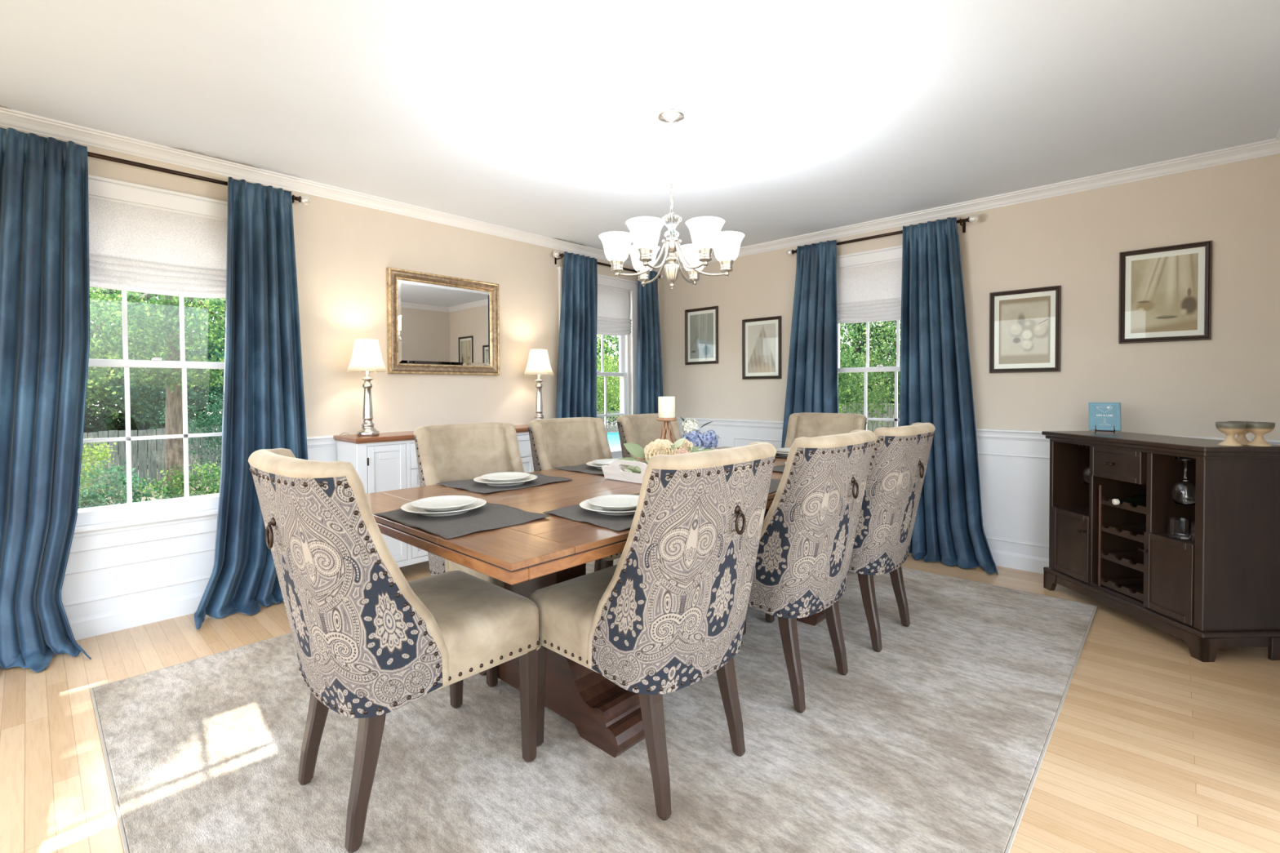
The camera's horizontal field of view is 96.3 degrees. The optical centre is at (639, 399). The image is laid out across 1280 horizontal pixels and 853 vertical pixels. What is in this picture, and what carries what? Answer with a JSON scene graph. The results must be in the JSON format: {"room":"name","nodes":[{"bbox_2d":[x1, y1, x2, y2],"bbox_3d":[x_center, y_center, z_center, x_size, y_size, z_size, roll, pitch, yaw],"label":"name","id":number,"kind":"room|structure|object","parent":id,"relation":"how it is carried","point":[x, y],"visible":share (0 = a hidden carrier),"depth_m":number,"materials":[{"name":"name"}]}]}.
{"room":"dining room","nodes":[
{"label":"dining room","id":0,"kind":"room"},
{"bbox_2d":[0,125,659,436],"bbox_3d":[-1.662,-0.099,3.875,0.140,2.410,5.580,1,1,43],"label":"wall","id":1,"kind":"structure","parent":0,"point":[344,251],"depth_m":3.76,"materials":[{"name":"paint"}]},
{"bbox_2d":[68,591,204,640],"bbox_3d":[-1.599,1.057,3.843,0.016,0.100,5.300,1,1,43],"label":"baseboard","id":2,"kind":"structure","parent":1,"relation":"attached to","point":[86,627],"depth_m":2.85,"materials":[{"name":"paint"}]},
{"bbox_2d":[69,174,227,553],"bbox_3d":[-2.494,-0.179,2.957,0.218,1.782,0.995,1,1,43],"label":"window","id":3,"kind":"structure","parent":1,"relation":"in","point":[99,527],"depth_m":2.89,"materials":[{"name":"paint"}]},
{"bbox_2d":[88,194,226,297],"bbox_3d":[-2.458,-0.761,2.910,0.053,0.450,0.770,1,1,43],"label":"roman shade","id":4,"kind":"object","parent":3,"relation":"attached to","point":[135,247],"visible":0.7,"depth_m":2.91,"materials":[{"name":"fabric"}]},
{"bbox_2d":[87,151,310,205],"bbox_3d":[-2.438,-1.132,2.846,0.116,0.088,1.436,1,1,43],"label":"curtain rod","id":5,"kind":"object","parent":1,"relation":"attached to","point":[304,200],"visible":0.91,"depth_m":2.88,"materials":[{"name":"brown metal"}]},
{"bbox_2d":[0,127,91,672],"bbox_3d":[-2.663,-0.017,2.412,0.304,2.301,0.536,1,1,43],"label":"velvet curtain","id":6,"kind":"object","parent":5,"relation":"hanging from","point":[45,276],"visible":1,"depth_m":2.53,"materials":[{"name":"fabric"}]},
{"bbox_2d":[193,177,307,629],"bbox_3d":[-2.068,-0.031,3.065,0.266,2.301,0.554,1,1,43],"label":"velvet curtain","id":7,"kind":"object","parent":5,"relation":"hanging from","point":[264,397],"visible":0.87,"depth_m":3.13,"materials":[{"name":"fabric"}]},
{"bbox_2d":[61,424,516,620],"bbox_3d":[-1.597,0.659,3.832,0.028,0.897,5.300,1,1,43],"label":"wainscoting","id":8,"kind":"structure","parent":1,"relation":"attached to","point":[101,580],"depth_m":2.88,"materials":[{"name":"paint"}]},
{"bbox_2d":[0,106,659,271],"bbox_3d":[-1.596,-1.270,3.788,0.056,0.066,5.300,1,1,43],"label":"trim","id":9,"kind":"structure","parent":1,"relation":"attached to","point":[18,120],"depth_m":3.20,"materials":[{"name":"paint"}]},
{"bbox_2d":[386,266,499,375],"bbox_3d":[-1.363,-0.528,4.061,0.033,0.692,0.838,1,1,43],"label":"wall mirror","id":10,"kind":"object","parent":1,"relation":"attached to","point":[437,324],"visible":1,"depth_m":4.03,"materials":[{"name":"gold metal"}]},
{"bbox_2d":[557,266,638,458],"bbox_3d":[-0.391,-0.230,5.204,0.218,1.782,0.990,1,1,43],"label":"window","id":11,"kind":"structure","parent":1,"relation":"in","point":[603,280],"depth_m":5.46,"materials":[{"name":"paint"}]},
{"bbox_2d":[596,284,631,335],"bbox_3d":[-0.355,-0.812,5.157,0.053,0.450,0.770,1,1,43],"label":"roman shade","id":12,"kind":"object","parent":11,"relation":"attached to","point":[613,303],"visible":0.55,"depth_m":5.27,"materials":[{"name":"fabric"}]},
{"bbox_2d":[552,250,663,279],"bbox_3d":[-0.260,-1.185,5.173,0.116,0.088,1.361,1,1,43],"label":"curtain rod","id":13,"kind":"object","parent":1,"relation":"attached to","point":[556,254],"visible":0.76,"depth_m":5.01,"materials":[{"name":"brown metal"}]},
{"bbox_2d":[555,251,597,417],"bbox_3d":[-0.476,-0.071,4.801,0.198,2.301,0.554,1,1,43],"label":"velvet curtain","id":14,"kind":"object","parent":13,"relation":"hanging from","point":[576,376],"visible":0.51,"depth_m":4.79,"materials":[{"name":"fabric"}]},
{"bbox_2d":[636,271,662,413],"bbox_3d":[0.143,-0.085,5.440,0.246,2.301,0.507,1,1,43],"label":"velvet curtain","id":15,"kind":"object","parent":13,"relation":"hanging from","point":[649,358],"visible":0.46,"depth_m":5.45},
{"bbox_2d":[0,0,1279,263],"bbox_3d":[-0.084,-1.345,2.370,4.480,0.121,5.580,1,1,43],"label":"ceiling","id":16,"kind":"structure","parent":0,"point":[536,117],"depth_m":2.40,"materials":[{"name":"paint"}]},
{"bbox_2d":[598,108,744,289],"bbox_3d":[0.144,-0.897,2.606,0.644,0.785,0.649,1,1,43],"label":"chandelier","id":17,"kind":"object","parent":16,"relation":"hanging from","point":[706,235],"visible":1,"depth_m":2.56,"materials":[{"name":"glass"}]},
{"bbox_2d":[0,552,1279,852],"bbox_3d":[-0.071,1.175,2.415,4.480,0.100,5.580,1,1,43],"label":"floor","id":18,"kind":"structure","parent":0,"point":[1153,747],"depth_m":1.90,"materials":[{"name":"brown wood"}]},
{"bbox_2d":[333,424,533,567],"bbox_3d":[-1.210,0.654,3.987,0.356,0.897,1.595,1,1,43],"label":"sideboard","id":19,"kind":"object","parent":18,"relation":"on","point":[385,461],"visible":0.18,"depth_m":3.47,"materials":[{"name":"paint"}]},
{"bbox_2d":[346,338,387,436],"bbox_3d":[-1.657,-0.076,3.485,0.233,0.585,0.233,0,1,24],"label":"table lamp","id":20,"kind":"object","parent":19,"relation":"on","point":[366,357],"visible":1,"depth_m":3.44,"materials":[{"name":"silver metal"}]},
{"bbox_2d":[524,348,553,419],"bbox_3d":[-0.780,-0.097,4.423,0.233,0.585,0.233,-1,1,-28],"label":"table lamp","id":21,"kind":"object","parent":19,"relation":"on","point":[538,363],"visible":0.91,"depth_m":4.37,"materials":[{"name":"silver metal"}]},
{"bbox_2d":[90,557,1097,852],"bbox_3d":[0.137,1.113,2.638,2.794,0.011,3.702,1,1,43],"label":"area rug","id":22,"kind":"object","parent":18,"relation":"on","point":[936,740],"visible":0.56,"depth_m":1.81,"materials":[{"name":"beige carpet"}]},
{"bbox_2d":[248,448,541,852],"bbox_3d":[-0.718,0.630,1.708,0.524,0.991,0.692,1,1,43],"label":"dining chair","id":23,"kind":"object","parent":22,"relation":"on","point":[370,642],"visible":1,"depth_m":1.45,"materials":[{"name":"beige fabric"}]},
{"bbox_2d":[413,422,524,687],"bbox_3d":[-0.652,0.614,2.604,0.692,0.991,0.524,1,1,43],"label":"dining chair","id":24,"kind":"object","parent":22,"relation":"on","point":[468,451],"visible":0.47,"depth_m":2.74,"materials":[{"name":"fabric"}]},
{"bbox_2d":[527,417,622,571],"bbox_3d":[-0.230,0.603,3.099,0.692,0.991,0.524,1,1,43],"label":"dining chair","id":25,"kind":"object","parent":22,"relation":"on","point":[556,442],"visible":0.36,"depth_m":3.27,"materials":[{"name":"fabric"}]},
{"bbox_2d":[365,446,825,758],"bbox_3d":[0.152,0.732,2.721,1.210,0.748,2.615,1,1,43],"label":"dining table","id":26,"kind":"object","parent":22,"relation":"on","point":[532,556],"visible":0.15,"depth_m":1.88,"materials":[{"name":"brown wood"}]},
{"bbox_2d":[373,502,550,538],"bbox_3d":[-0.578,0.373,1.856,0.475,0.007,0.360,1,1,43],"label":"placemat","id":27,"kind":"object","parent":26,"relation":"on","point":[489,516],"visible":0.74,"depth_m":1.79,"materials":[{"name":"grey fabric"}]},
{"bbox_2d":[400,497,486,516],"bbox_3d":[-0.652,0.359,1.913,0.271,0.024,0.271,1,1,43],"label":"dinner plate","id":28,"kind":"object","parent":27,"relation":"on","point":[407,507],"visible":0.55,"depth_m":1.87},
{"bbox_2d":[410,495,477,511],"bbox_3d":[-0.652,0.347,1.913,0.211,0.020,0.211,1,1,43],"label":"salad plate","id":29,"kind":"object","parent":28,"relation":"on","point":[444,503],"visible":1,"depth_m":1.93,"materials":[{"name":"white"}]},
{"bbox_2d":[436,471,572,493],"bbox_3d":[-0.591,0.361,2.534,0.370,0.007,0.465,1,1,41],"label":"placemat","id":30,"kind":"object","parent":26,"relation":"on","point":[470,485],"visible":0.63,"depth_m":2.46,"materials":[{"name":"grey fabric"}]},
{"bbox_2d":[473,474,537,486],"bbox_3d":[-0.580,0.349,2.483,0.271,0.024,0.271,1,1,43],"label":"dinner plate","id":31,"kind":"object","parent":30,"relation":"on","point":[478,479],"visible":0.61,"depth_m":2.42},
{"bbox_2d":[480,471,530,482],"bbox_3d":[-0.580,0.337,2.483,0.211,0.020,0.211,1,1,43],"label":"salad plate","id":32,"kind":"object","parent":31,"relation":"on","point":[506,477],"visible":1,"depth_m":2.50,"materials":[{"name":"white"}]},
{"bbox_2d":[554,463,604,475],"bbox_3d":[-0.153,0.350,3.008,0.370,0.007,0.465,1,1,42],"label":"placemat","id":33,"kind":"object","parent":26,"relation":"on","point":[586,468],"visible":0.2,"depth_m":2.93,"materials":[{"name":"grey fabric"}]},
{"bbox_2d":[586,461,602,469],"bbox_3d":[-0.143,0.338,2.964,0.271,0.024,0.271,1,1,43],"label":"dinner plate","id":34,"kind":"object","parent":33,"relation":"on","point":[590,464],"visible":0.27,"depth_m":2.96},
{"bbox_2d":[591,458,617,466],"bbox_3d":[-0.143,0.326,2.964,0.211,0.020,0.211,1,1,43],"label":"salad plate","id":35,"kind":"object","parent":34,"relation":"on","point":[603,461],"visible":0.39,"depth_m":3.00,"materials":[{"name":"white"}]},
{"bbox_2d":[542,493,639,531],"bbox_3d":[-0.028,0.368,1.932,0.370,0.007,0.465,1,1,44],"label":"placemat","id":36,"kind":"object","parent":26,"relation":"on","point":[574,513],"visible":0.32,"depth_m":1.81,"materials":[{"name":"grey fabric"}]},
{"bbox_2d":[579,498,635,515],"bbox_3d":[-0.066,0.356,1.913,0.271,0.024,0.271,1,1,43],"label":"dinner plate","id":37,"kind":"object","parent":36,"relation":"on","point":[585,504],"visible":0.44,"depth_m":1.86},
{"bbox_2d":[588,494,639,510],"bbox_3d":[-0.066,0.344,1.913,0.211,0.020,0.211,1,1,43],"label":"salad plate","id":38,"kind":"object","parent":37,"relation":"on","point":[611,502],"visible":0.8,"depth_m":1.93,"materials":[{"name":"white"}]},
{"bbox_2d":[601,448,719,484],"bbox_3d":[0.174,0.308,2.732,0.368,0.097,0.650,1,1,43],"label":"serving tray","id":39,"kind":"object","parent":26,"relation":"on","point":[615,470],"visible":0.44,"depth_m":2.54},
{"bbox_2d":[604,464,628,471],"bbox_3d":[0.048,0.324,2.850,0.023,0.056,0.635,1,1,43],"label":"tray","id":40,"kind":"object","parent":39,"relation":"on","point":[623,468],"depth_m":2.70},
{"bbox_2d":[617,437,712,473],"bbox_3d":[0.104,0.259,2.609,0.345,0.171,0.355,1,1,43],"label":"flower arrangement","id":41,"kind":"object","parent":39,"relation":"on","point":[682,446],"visible":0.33,"depth_m":2.60,"materials":[{"name":"beige plant"}]},
{"bbox_2d":[656,417,676,444],"bbox_3d":[0.131,0.215,2.787,0.108,0.258,0.108,1,1,43],"label":"candle holder","id":42,"kind":"object","parent":39,"relation":"on","point":[666,428],"visible":0.46,"depth_m":2.77,"materials":[{"name":"brown wood"}]},
{"bbox_2d":[657,396,675,417],"bbox_3d":[0.130,0.031,2.784,0.082,0.108,0.082,1,1,43],"label":"pillar candle","id":43,"kind":"object","parent":42,"relation":"on","point":[666,405],"visible":1,"depth_m":2.75,"materials":[{"name":"beige wax"}]},
{"bbox_2d":[680,417,719,450],"bbox_3d":[0.271,0.213,2.842,0.235,0.259,0.132,0,1,20],"label":"bunch","id":44,"kind":"object","parent":39,"relation":"on","point":[691,429],"visible":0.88,"depth_m":2.81,"materials":[{"name":"blue plant"}]},
{"bbox_2d":[768,479,780,493],"bbox_3d":[0.427,0.357,2.410,0.370,0.007,0.465,1,1,43],"label":"placemat","id":45,"kind":"object","parent":26,"relation":"on","point":[774,484],"visible":0.11,"depth_m":2.40,"materials":[{"name":"grey fabric"}]},
{"bbox_2d":[772,464,785,472],"bbox_3d":[0.892,0.346,2.907,0.370,0.007,0.465,1,1,43],"label":"placemat","id":46,"kind":"object","parent":26,"relation":"on","point":[780,468],"visible":0.09,"depth_m":2.92,"materials":[{"name":"grey fabric"}]},
{"bbox_2d":[774,453,787,457],"bbox_3d":[0.950,0.335,3.496,0.465,0.007,0.350,1,1,42],"label":"placemat","id":47,"kind":"object","parent":26,"relation":"on","point":[776,455],"visible":0.09,"depth_m":3.42,"materials":[{"name":"grey fabric"}]},
{"bbox_2d":[776,450,788,456],"bbox_3d":[0.929,0.323,3.488,0.271,0.024,0.271,1,1,43],"label":"dinner plate","id":48,"kind":"object","parent":47,"relation":"on","point":[780,453],"visible":0.2,"depth_m":3.42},
{"bbox_2d":[775,448,790,453],"bbox_3d":[0.929,0.311,3.487,0.211,0.020,0.211,1,1,43],"label":"salad plate","id":49,"kind":"object","parent":48,"relation":"on","point":[781,450],"visible":0.31,"depth_m":3.54,"materials":[{"name":"white"}]},
{"bbox_2d":[616,413,680,457],"bbox_3d":[0.235,0.591,3.595,0.692,0.991,0.524,1,1,43],"label":"dining chair","id":50,"kind":"object","parent":22,"relation":"on","point":[641,429],"visible":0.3,"depth_m":3.73,"materials":[{"name":"fabric"}]},
{"bbox_2d":[528,441,776,820],"bbox_3d":[0.038,0.624,1.811,0.692,0.991,0.524,1,1,43],"label":"dining chair","id":51,"kind":"object","parent":22,"relation":"on","point":[670,615],"visible":1,"depth_m":1.55,"materials":[{"name":"fabric"}]},
{"bbox_2d":[742,429,875,712],"bbox_3d":[0.545,0.613,2.316,0.692,0.991,0.524,1,1,43],"label":"dining chair","id":52,"kind":"object","parent":22,"relation":"on","point":[810,525],"visible":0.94,"depth_m":2.04,"materials":[{"name":"fabric"}]},
{"bbox_2d":[784,412,866,448],"bbox_3d":[1.060,0.587,3.587,0.524,0.991,0.692,1,1,43],"label":"dining chair","id":53,"kind":"object","parent":22,"relation":"on","point":[806,424],"visible":0.19,"depth_m":3.81,"materials":[{"name":"fabric"}]},
{"bbox_2d":[765,422,935,652],"bbox_3d":[1.016,0.602,2.782,0.692,0.991,0.524,1,1,43],"label":"dining chair","id":54,"kind":"object","parent":22,"relation":"on","point":[900,457],"visible":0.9,"depth_m":2.50,"materials":[{"name":"fabric"}]},
{"bbox_2d":[1041,431,1279,662],"bbox_3d":[2.545,0.645,2.887,0.413,0.914,0.937,0,1,-2],"label":"bar cabinet","id":55,"kind":"object","parent":18,"relation":"on","point":[1217,591],"visible":0.96,"depth_m":2.62,"materials":[{"name":"brown wood"}]},
{"bbox_2d":[1059,506,1088,515],"bbox_3d":[2.546,0.626,3.174,0.329,0.018,0.247,0,1,-2],"label":"shelf","id":56,"kind":"object","parent":55,"relation":"attached to","point":[1064,511],"depth_m":3.20,"materials":[{"name":"brown wood"}]},
{"bbox_2d":[1082,447,1089,484],"bbox_3d":[2.477,0.358,3.135,0.092,0.205,0.092,1,1,43],"label":"wine glass","id":57,"kind":"object","parent":55,"relation":"hanging from","point":[1086,473],"visible":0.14,"depth_m":3.13,"materials":[{"name":"clear glass"}]},
{"bbox_2d":[1094,426,1115,433],"bbox_3d":[2.573,0.132,3.176,0.084,0.100,0.071,0,1,34],"label":"easel","id":58,"kind":"object","parent":55,"relation":"on","point":[1113,431],"visible":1,"depth_m":3.15,"materials":[{"name":"brown metal"}]},
{"bbox_2d":[1088,402,1120,431],"bbox_3d":[2.578,0.092,3.181,0.138,0.157,0.054,0,1,34],"label":"sign","id":59,"kind":"object","parent":58,"relation":"on","point":[1102,415],"visible":1,"depth_m":3.17,"materials":[{"name":"blue paper"}]},
{"bbox_2d":[1111,493,1146,507],"bbox_3d":[2.511,0.509,2.872,0.278,0.073,0.073,0,1,-2],"label":"wine bottle","id":60,"kind":"object","parent":55,"relation":"in","point":[1140,499],"visible":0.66,"depth_m":2.86,"materials":[{"name":"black glass"}]},
{"bbox_2d":[1156,533,1195,544],"bbox_3d":[2.566,0.637,2.579,0.329,0.018,0.229,0,1,-2],"label":"shelf","id":61,"kind":"object","parent":55,"relation":"attached to","point":[1162,539],"depth_m":2.59,"materials":[{"name":"brown wood"}]},
{"bbox_2d":[1167,517,1191,539],"bbox_3d":[2.456,0.585,2.611,0.078,0.085,0.078,1,1,43],"label":"tumbler","id":62,"kind":"object","parent":55,"relation":"on","point":[1180,528],"visible":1,"depth_m":2.59,"materials":[{"name":"clear glass"}]},
{"bbox_2d":[1171,457,1195,505],"bbox_3d":[2.470,0.368,2.598,0.092,0.205,0.092,1,1,43],"label":"wine glass","id":63,"kind":"object","parent":55,"relation":"hanging from","point":[1184,491],"visible":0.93,"depth_m":2.58,"materials":[{"name":"clear glass"}]},
{"bbox_2d":[1191,522,1195,542],"bbox_3d":[2.469,0.586,2.514,0.078,0.085,0.078,1,1,43],"label":"tumbler","id":64,"kind":"object","parent":55,"relation":"on","point":[1193,524],"visible":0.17,"depth_m":2.52,"materials":[{"name":"clear glass"}]},
{"bbox_2d":[1215,422,1246,446],"bbox_3d":[2.526,0.146,2.452,0.093,0.100,0.093,1,1,43],"label":"goblet","id":65,"kind":"object","parent":55,"relation":"on","point":[1230,429],"visible":1,"depth_m":2.43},
{"bbox_2d":[1226,421,1257,445],"bbox_3d":[2.620,0.145,2.497,0.093,0.100,0.093,1,1,43],"label":"goblet","id":66,"kind":"object","parent":55,"relation":"on","point":[1241,437],"visible":0.45,"depth_m":2.48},
{"bbox_2d":[1244,422,1275,446],"bbox_3d":[2.636,0.145,2.442,0.093,0.100,0.093,1,1,43],"label":"goblet","id":67,"kind":"object","parent":55,"relation":"on","point":[1259,429],"visible":0.98,"depth_m":2.42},
{"bbox_2d":[659,153,1279,439],"bbox_3d":[1.781,-0.126,4.378,4.200,2.410,0.140,1,1,43],"label":"wall","id":68,"kind":"structure","parent":0,"point":[1073,242],"depth_m":3.42,"materials":[{"name":"paint"}]},
{"bbox_2d":[684,306,718,364],"bbox_3d":[0.576,-0.600,5.386,0.379,0.527,0.019,1,1,43],"label":"framed picture","id":69,"kind":"object","parent":68,"relation":"attached to","point":[701,324],"visible":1,"depth_m":5.38,"materials":[{"name":"brown"}]},
{"bbox_2d":[689,312,713,359],"bbox_3d":[0.579,-0.600,5.389,0.275,0.415,0.001,1,1,43],"label":"artwork","id":70,"kind":"object","parent":69,"relation":"attached to","point":[701,326],"depth_m":5.39},
{"bbox_2d":[742,315,781,379],"bbox_3d":[1.047,-0.445,4.948,0.379,0.527,0.019,1,1,43],"label":"framed picture","id":71,"kind":"object","parent":68,"relation":"attached to","point":[762,336],"visible":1,"depth_m":4.95,"materials":[{"name":"brown"}]},
{"bbox_2d":[747,323,775,373],"bbox_3d":[1.050,-0.445,4.951,0.275,0.415,0.001,1,1,43],"label":"artwork","id":72,"kind":"object","parent":71,"relation":"attached to","point":[761,338],"depth_m":4.95},
{"bbox_2d":[836,244,902,430],"bbox_3d":[1.811,-0.226,4.322,0.990,1.782,0.218,1,1,43],"label":"window","id":73,"kind":"structure","parent":68,"relation":"in","point":[893,252],"depth_m":4.32,"materials":[{"name":"paint"}]},
{"bbox_2d":[836,257,902,323],"bbox_3d":[1.772,-0.808,4.272,0.770,0.450,0.053,1,1,43],"label":"roman shade","id":74,"kind":"object","parent":73,"relation":"attached to","point":[870,292],"visible":0.61,"depth_m":4.31,"materials":[{"name":"fabric"}]},
{"bbox_2d":[786,213,977,256],"bbox_3d":[1.723,-1.179,4.234,1.381,0.088,0.116,1,1,43],"label":"curtain rod","id":75,"kind":"object","parent":68,"relation":"attached to","point":[973,218],"visible":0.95,"depth_m":4.13,"materials":[{"name":"brown metal"}]},
{"bbox_2d":[781,240,838,448],"bbox_3d":[1.309,-0.075,4.505,0.621,2.302,0.244,1,1,40],"label":"velvet curtain","id":76,"kind":"object","parent":75,"relation":"hanging from","point":[812,369],"visible":0.53,"depth_m":4.50,"materials":[{"name":"fabric"}]},
{"bbox_2d":[899,217,998,575],"bbox_3d":[2.042,-0.066,3.814,0.641,2.301,0.231,1,1,43],"label":"velvet curtain","id":77,"kind":"object","parent":75,"relation":"hanging from","point":[935,388],"visible":0.9,"depth_m":3.87,"materials":[{"name":"fabric"}]},
{"bbox_2d":[659,137,1279,271],"bbox_3d":[1.708,-1.296,4.286,4.200,0.066,0.056,1,1,43],"label":"trim","id":78,"kind":"structure","parent":68,"relation":"attached to","point":[1272,146],"depth_m":3.55,"materials":[{"name":"paint"}]},
{"bbox_2d":[676,417,1279,558],"bbox_3d":[1.728,0.632,4.331,4.200,0.897,0.028,1,1,43],"label":"wainscoting","id":79,"kind":"structure","parent":68,"relation":"attached to","point":[1014,465],"depth_m":3.72,"materials":[{"name":"paint"}]},
{"bbox_2d":[990,549,1048,573],"bbox_3d":[1.734,1.031,4.342,4.200,0.100,0.016,1,1,43],"label":"baseboard","id":80,"kind":"structure","parent":68,"relation":"attached to","point":[1001,558],"depth_m":3.67,"materials":[{"name":"paint"}]},
{"bbox_2d":[989,285,1061,373],"bbox_3d":[2.440,-0.440,3.644,0.379,0.527,0.019,1,1,43],"label":"framed picture","id":81,"kind":"object","parent":68,"relation":"attached to","point":[1024,324],"visible":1,"depth_m":3.64,"materials":[{"name":"brown"}]},
{"bbox_2d":[998,295,1050,364],"bbox_3d":[2.443,-0.440,3.647,0.275,0.415,0.001,1,1,43],"label":"artwork","id":82,"kind":"object","parent":81,"relation":"attached to","point":[1024,323],"depth_m":3.64},
{"bbox_2d":[1118,240,1212,343],"bbox_3d":[2.917,-0.589,3.195,0.379,0.527,0.019,1,1,43],"label":"framed picture","id":83,"kind":"object","parent":68,"relation":"attached to","point":[1165,292],"visible":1,"depth_m":3.19,"materials":[{"name":"brown"}]},
{"bbox_2d":[1130,253,1198,333],"bbox_3d":[2.920,-0.589,3.198,0.275,0.415,0.001,1,1,43],"label":"artwork","id":84,"kind":"object","parent":83,"relation":"attached to","point":[1164,296],"depth_m":3.19},
{"label":"outside","id":85,"kind":"structure","parent":0,"visible":0},
{"bbox_2d":[84,420,618,505],"bbox_3d":[0.070,1.909,10.040,70.000,0.443,50.000,1,1,43],"label":"ground","id":86,"kind":"structure","parent":85,"point":[207,487],"depth_m":11.36,"materials":[{"name":"green plant"}]},
{"bbox_2d":[79,441,121,504],"bbox_3d":[-9.426,1.085,8.745,1.660,1.650,2.205,1,1,40],"label":"shrub","id":87,"kind":"object","parent":86,"relation":"on","point":[95,451],"visible":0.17,"depth_m":9.06,"materials":[{"name":"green plant"}]},
{"bbox_2d":[78,460,183,508],"bbox_3d":[-7.438,1.355,7.368,1.634,1.138,2.426,1,1,43],"label":"shrub","id":88,"kind":"object","parent":86,"relation":"on","point":[90,499],"visible":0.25,"depth_m":7.49,"materials":[{"name":"green plant"}]},
{"bbox_2d":[84,286,204,419],"bbox_3d":[-12.822,-1.893,12.214,4.472,7.737,5.670,0,1,35],"label":"tree","id":89,"kind":"object","parent":86,"relation":"on","point":[97,397],"visible":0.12,"depth_m":12.58,"materials":[{"name":"green plant"}]},
{"bbox_2d":[83,288,225,454],"bbox_3d":[-16.115,-2.448,18.410,4.344,8.639,10.685,1,1,40],"label":"evergreen tree","id":90,"kind":"object","parent":86,"relation":"on","point":[104,421],"visible":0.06,"depth_m":17.28,"materials":[{"name":"green plant"}]},
{"bbox_2d":[86,286,226,499],"bbox_3d":[-6.506,-1.680,7.476,6.025,7.404,5.804,0,1,-3],"label":"maple tree","id":91,"kind":"object","parent":86,"relation":"on","point":[169,322],"visible":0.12,"depth_m":8.12,"materials":[{"name":"green plant"}]},
{"bbox_2d":[86,292,226,429],"bbox_3d":[-9.898,-1.441,14.126,3.712,6.735,5.708,1,1,40],"label":"tree","id":92,"kind":"object","parent":86,"relation":"on","point":[202,393],"visible":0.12,"depth_m":12.85,"materials":[{"name":"green plant"}]},
{"bbox_2d":[136,457,221,501],"bbox_3d":[-5.869,1.362,8.447,2.345,1.070,1.722,-1,1,-21],"label":"shrub","id":93,"kind":"object","parent":86,"relation":"on","point":[206,477],"visible":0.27,"depth_m":7.96,"materials":[{"name":"green plant"}]},
{"bbox_2d":[154,388,222,467],"bbox_3d":[-7.921,0.787,11.239,1.615,2.142,2.483,1,1,43],"label":"shrub","id":94,"kind":"object","parent":86,"relation":"on","point":[211,417],"visible":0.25,"depth_m":10.87,"materials":[{"name":"green plant"}]},
{"bbox_2d":[79,410,604,493],"bbox_3d":[-9.586,1.237,12.255,0.160,1.322,24.060,1,1,43],"label":"picket fence","id":95,"kind":"object","parent":86,"relation":"on","point":[155,458],"visible":0.09,"depth_m":11.65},
{"bbox_2d":[596,333,619,421],"bbox_3d":[-1.770,-1.109,14.500,3.492,5.953,3.917,0,1,27],"label":"tree","id":96,"kind":"object","parent":86,"relation":"on","point":[611,365],"visible":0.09,"depth_m":14.49,"materials":[{"name":"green plant"}]},
{"bbox_2d":[596,334,619,417],"bbox_3d":[-0.424,-1.516,18.514,3.721,6.608,3.808,0,1,33],"label":"tree","id":97,"kind":"object","parent":86,"relation":"on","point":[610,336],"visible":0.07,"depth_m":18.24,"materials":[{"name":"green plant"}]},
{"bbox_2d":[596,335,619,425],"bbox_3d":[-2.999,-2.782,29.157,9.278,8.787,9.072,0,1,17],"label":"evergreen tree","id":98,"kind":"object","parent":86,"relation":"on","point":[606,352],"visible":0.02,"depth_m":27.90,"materials":[{"name":"green plant"}]},
{"bbox_2d":[596,411,619,432],"bbox_3d":[1.069,0.965,14.917,6.833,1.360,0.080,0,1,5],"label":"lattice screen","id":99,"kind":"object","parent":86,"relation":"on","point":[597,412],"visible":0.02,"depth_m":15.06,"materials":[{"name":"grey"}]},
{"bbox_2d":[607,432,620,449],"bbox_3d":[-0.486,1.279,11.779,5.000,0.860,5.000,1,1,43],"label":"pool","id":100,"kind":"object","parent":86,"relation":"on","point":[613,438],"visible":0.12,"depth_m":12.68,"materials":[{"name":"teal"}]},
{"bbox_2d":[838,323,864,410],"bbox_3d":[3.964,-1.872,14.688,3.835,7.420,3.976,-1,1,-36],"label":"tree","id":101,"kind":"object","parent":86,"relation":"on","point":[853,323],"visible":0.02,"depth_m":14.59,"materials":[{"name":"green plant"}]},
{"bbox_2d":[837,323,899,426],"bbox_3d":[3.243,-1.391,11.403,3.608,6.582,3.284,-1,1,-21],"label":"tree","id":102,"kind":"object","parent":86,"relation":"on","point":[843,380],"visible":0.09,"depth_m":10.97,"materials":[{"name":"green plant"}]},
{"bbox_2d":[838,402,899,432],"bbox_3d":[10.655,0.957,12.536,22.030,1.662,0.160,1,1,43],"label":"picket fence","id":103,"kind":"object","parent":86,"relation":"on","point":[890,412],"visible":0.02,"depth_m":16.11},
{"bbox_2d":[838,320,901,431],"bbox_3d":[7.657,-2.612,19.146,10.126,8.692,4.314,0,1,33],"label":"evergreen tree","id":104,"kind":"object","parent":86,"relation":"on","point":[862,342],"visible":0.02,"depth_m":18.45,"materials":[{"name":"green plant"}]},
{"bbox_2d":[843,320,901,413],"bbox_3d":[6.558,-2.080,13.310,4.068,7.857,4.322,0,1,23],"label":"tree","id":105,"kind":"object","parent":86,"relation":"on","point":[889,329],"visible":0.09,"depth_m":13.46,"materials":[{"name":"green plant"}]},
{"bbox_2d":[879,321,901,425],"bbox_3d":[6.315,-1.718,10.371,3.679,7.240,3.677,0,1,30],"label":"tree","id":106,"kind":"object","parent":86,"relation":"on","point":[899,374],"visible":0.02,"depth_m":10.79,"materials":[{"name":"green plant"}]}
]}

